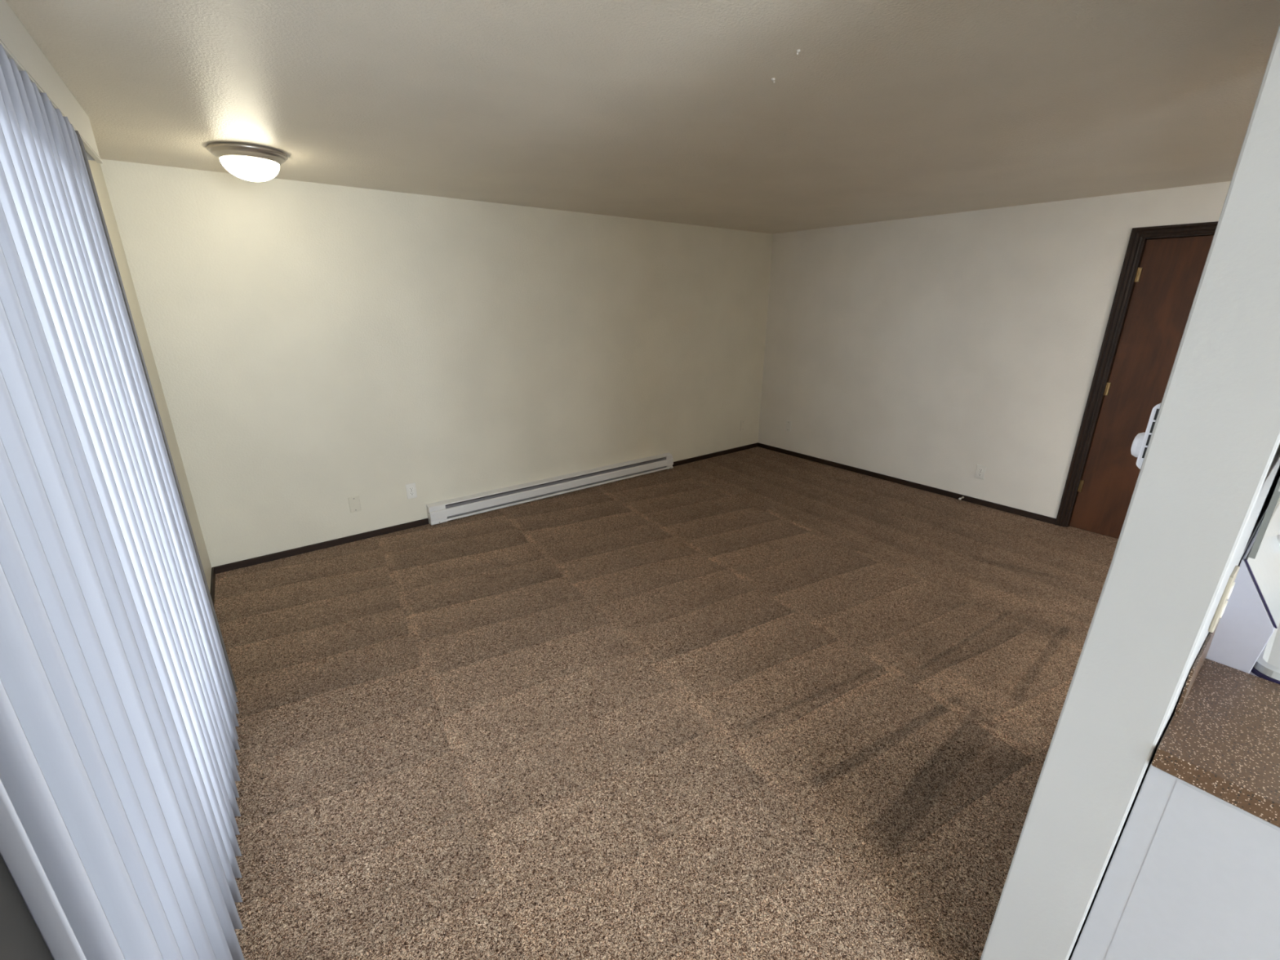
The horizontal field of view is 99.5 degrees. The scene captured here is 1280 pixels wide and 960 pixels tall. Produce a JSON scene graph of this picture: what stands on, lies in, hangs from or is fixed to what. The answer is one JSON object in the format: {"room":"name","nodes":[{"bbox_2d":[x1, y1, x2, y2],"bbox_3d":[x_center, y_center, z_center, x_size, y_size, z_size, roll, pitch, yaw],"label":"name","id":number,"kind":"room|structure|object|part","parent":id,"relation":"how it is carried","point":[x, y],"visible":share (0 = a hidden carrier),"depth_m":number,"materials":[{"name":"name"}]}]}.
{"room":"empty living room","nodes":[
{"label":"empty living room","id":0,"kind":"room"},
{"bbox_2d":[88,160,211,591],"bbox_3d":[-0.922,0.306,0.618,0.140,2.300,6.448,-13,22,-34],"label":"wall","id":1,"kind":"structure","parent":0,"point":[95,168],"depth_m":2.83,"materials":[{"name":"beige paint"}]},
{"bbox_2d":[0,855,53,959],"bbox_3d":[-1.231,0.185,1.205,0.056,2.160,2.022,-13,22,-34],"label":"trim","id":2,"kind":"structure","parent":1,"relation":"attached to","point":[20,939],"depth_m":0.63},
{"bbox_2d":[209,567,215,604],"bbox_3d":[-2.243,0.759,2.829,0.011,0.046,1.470,-13,22,-34],"label":"baseboard","id":3,"kind":"structure","parent":1,"relation":"attached to","point":[213,573],"depth_m":3.20,"materials":[{"name":"brown wood"}]},
{"bbox_2d":[100,159,773,568],"bbox_3d":[-0.634,-1.021,4.622,5.273,2.300,0.120,-14,23,-36],"label":"wall","id":4,"kind":"structure","parent":0,"point":[315,347],"depth_m":3.80,"materials":[{"name":"beige paint"}]},
{"bbox_2d":[347,495,361,512],"bbox_3d":[-2.008,0.171,3.813,0.071,0.115,0.007,-14,23,-36],"label":"blank wall plate","id":5,"kind":"object","parent":4,"relation":"attached to","point":[354,504],"visible":1,"depth_m":3.81,"materials":[{"name":"beige plastic"}]},
{"bbox_2d":[405,482,417,499],"bbox_3d":[-1.702,0.082,4.032,0.071,0.115,0.008,-14,23,-36],"label":"electrical outlet","id":6,"kind":"object","parent":4,"relation":"attached to","point":[411,488],"visible":1,"depth_m":4.03,"materials":[{"name":"white plastic"}]},
{"bbox_2d":[212,442,758,573],"bbox_3d":[-0.642,0.076,4.893,5.150,0.046,0.011,-14,23,-36],"label":"baseboard","id":7,"kind":"structure","parent":4,"relation":"attached to","point":[258,560],"depth_m":3.82,"materials":[{"name":"brown wood"}]},
{"bbox_2d":[426,452,673,524],"bbox_3d":[-0.645,0.032,4.835,2.442,0.151,0.072,-14,23,-36],"label":"baseboard heater","id":8,"kind":"object","parent":4,"relation":"attached to","point":[443,511],"visible":1,"depth_m":4.66,"materials":[{"name":"metal"}]},
{"bbox_2d":[740,420,745,431],"bbox_3d":[1.167,-0.619,6.139,0.071,0.115,0.007,-14,23,-36],"label":"blank wall plate","id":9,"kind":"object","parent":4,"relation":"attached to","point":[742,422],"visible":1,"depth_m":6.13,"materials":[{"name":"beige plastic"}]},
{"bbox_2d":[5,0,1279,233],"bbox_3d":[1.163,-1.345,1.769,5.622,0.125,6.440,-14,23,-36],"label":"ceiling","id":10,"kind":"structure","parent":0,"point":[760,116],"depth_m":1.81,"materials":[{"name":"paint"}]},
{"bbox_2d":[0,0,244,959],"bbox_3d":[-1.335,0.038,1.386,0.106,2.274,2.691,-13,22,-34],"label":"vertical blind","id":11,"kind":"object","parent":10,"relation":"hanging from","point":[119,829],"visible":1,"depth_m":1.04,"materials":[{"name":"plastic"}]},
{"bbox_2d":[206,142,288,182],"bbox_3d":[-1.836,-1.482,2.556,0.314,0.127,0.314,-14,23,-36],"label":"ceiling light","id":12,"kind":"object","parent":10,"relation":"attached to","point":[247,162],"visible":1,"depth_m":2.47,"materials":[{"name":"white glass"}]},
{"bbox_2d":[213,446,1118,959],"bbox_3d":[1.160,0.949,2.530,5.622,0.120,6.440,-14,23,-36],"label":"floor","id":13,"kind":"structure","parent":0,"point":[757,703],"depth_m":2.22,"materials":[{"name":"brown carpet"}]},
{"bbox_2d":[1070,760,1279,959],"bbox_3d":[1.242,0.949,0.961,0.400,0.868,0.658,-14,23,-36],"label":"base cabinet","id":14,"kind":"object","parent":13,"relation":"on","point":[1191,873],"visible":0.7,"depth_m":0.93,"materials":[{"name":"white wood"}]},
{"bbox_2d":[1151,657,1279,827],"bbox_3d":[1.241,0.516,0.814,0.409,0.038,0.634,-14,23,-36],"label":"countertop","id":15,"kind":"structure","parent":14,"relation":"on","point":[1224,740],"depth_m":0.94,"materials":[{"name":"brown laminate"}]},
{"bbox_2d":[1205,502,1279,684],"bbox_3d":[1.712,0.710,1.246,0.761,1.143,0.652,-14,23,-36],"label":"range","id":16,"kind":"object","parent":13,"relation":"on","point":[1246,637],"visible":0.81,"depth_m":1.12,"materials":[{"name":"metal"}]},
{"bbox_3d":[1.538,0.155,1.300,0.748,0.120,0.070,-14,23,-36],"label":"panel","id":17,"kind":"part","parent":16,"relation":"part of","materials":[{"name":"metal"}]},
{"bbox_2d":[1251,617,1279,684],"bbox_3d":[1.728,0.385,1.117,0.758,0.030,0.576,-14,23,-36],"label":"cooktop","id":18,"kind":"object","parent":16,"relation":"in","point":[1267,667],"depth_m":1.12,"materials":[{"name":"ceramic"}]},
{"bbox_3d":[1.542,0.153,1.293,0.044,0.045,0.037,-14,23,-36],"label":"knob","id":19,"kind":"part","parent":16,"relation":"part of","materials":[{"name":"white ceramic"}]},
{"bbox_2d":[758,181,1231,518],"bbox_3d":[3.337,-0.727,3.747,0.120,2.300,6.200,-14,23,-36],"label":"wall","id":20,"kind":"structure","parent":0,"point":[929,350],"depth_m":4.50,"materials":[{"name":"white paint"}]},
{"bbox_2d":[785,420,791,431],"bbox_3d":[1.641,-0.598,5.989,0.007,0.115,0.071,-14,23,-36],"label":"blank wall plate","id":21,"kind":"object","parent":20,"relation":"attached to","point":[788,428],"visible":1,"depth_m":5.98,"materials":[{"name":"white plastic"}]},
{"bbox_2d":[757,442,1056,524],"bbox_3d":[2.297,-0.048,5.275,0.011,0.046,2.951,-14,23,-36],"label":"baseboard","id":22,"kind":"structure","parent":20,"relation":"attached to","point":[978,501],"depth_m":4.94,"materials":[{"name":"brown wood"}]},
{"bbox_2d":[974,464,986,479],"bbox_3d":[2.845,-0.066,4.525,0.008,0.115,0.071,-14,23,-36],"label":"electrical outlet","id":23,"kind":"object","parent":20,"relation":"attached to","point":[980,469],"visible":1,"depth_m":4.52,"materials":[{"name":"white plastic"}]},
{"bbox_2d":[1054,221,1217,538],"bbox_3d":[3.511,-0.545,3.540,0.152,2.085,0.890,-14,23,-36],"label":"door","id":24,"kind":"structure","parent":20,"relation":"in","point":[1162,268],"depth_m":3.67,"materials":[{"name":"brown wood"}]},
{"bbox_2d":[980,24,1279,959],"bbox_3d":[1.360,0.090,1.277,1.291,2.300,0.167,-14,23,-36],"label":"wall partition","id":25,"kind":"structure","parent":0,"point":[1209,475],"depth_m":0.87,"materials":[{"name":"paint"}]},
{"bbox_2d":[1130,402,1161,469],"bbox_3d":[0.926,-0.082,0.978,0.081,0.120,0.038,-14,23,-36],"label":"thermostat","id":26,"kind":"object","parent":25,"relation":"attached to","point":[1140,442],"visible":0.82,"depth_m":0.96,"materials":[{"name":"plastic"}]},
{"bbox_2d":[1174,620,1219,714],"bbox_3d":[1.103,0.359,1.067,0.277,0.100,0.006,-14,23,-36],"label":"strip","id":27,"kind":"object","parent":25,"relation":"attached to","point":[1197,666],"visible":0.86,"depth_m":1.01,"materials":[{"name":"brown laminate"}]},
{"bbox_2d":[1208,565,1239,632],"bbox_3d":[1.082,0.221,1.002,0.072,0.116,0.009,-14,23,-36],"label":"electrical outlet","id":28,"kind":"object","parent":25,"relation":"attached to","point":[1221,606],"visible":0.92,"depth_m":0.98,"materials":[{"name":"plastic"}]},
{"bbox_2d":[1219,600,1227,617],"bbox_3d":[1.084,0.240,1.006,0.033,0.028,0.002,-14,23,-36],"label":"receptacle","id":29,"kind":"object","parent":28,"relation":"attached to","point":[1226,602],"depth_m":1.00,"materials":[{"name":"plastic"}]},
{"bbox_2d":[1226,582,1235,599],"bbox_3d":[1.085,0.203,0.994,0.033,0.028,0.002,-14,23,-36],"label":"receptacle","id":30,"kind":"object","parent":28,"relation":"attached to","point":[1233,583],"depth_m":0.98,"materials":[{"name":"plastic"}]},
{"bbox_2d":[1248,477,1279,559],"bbox_3d":[1.520,-0.036,1.261,0.764,0.250,0.009,-14,23,-36],"label":"sheet","id":31,"kind":"object","parent":25,"relation":"attached to","point":[1274,502],"visible":1,"depth_m":1.06,"materials":[{"name":"white"}]}
]}

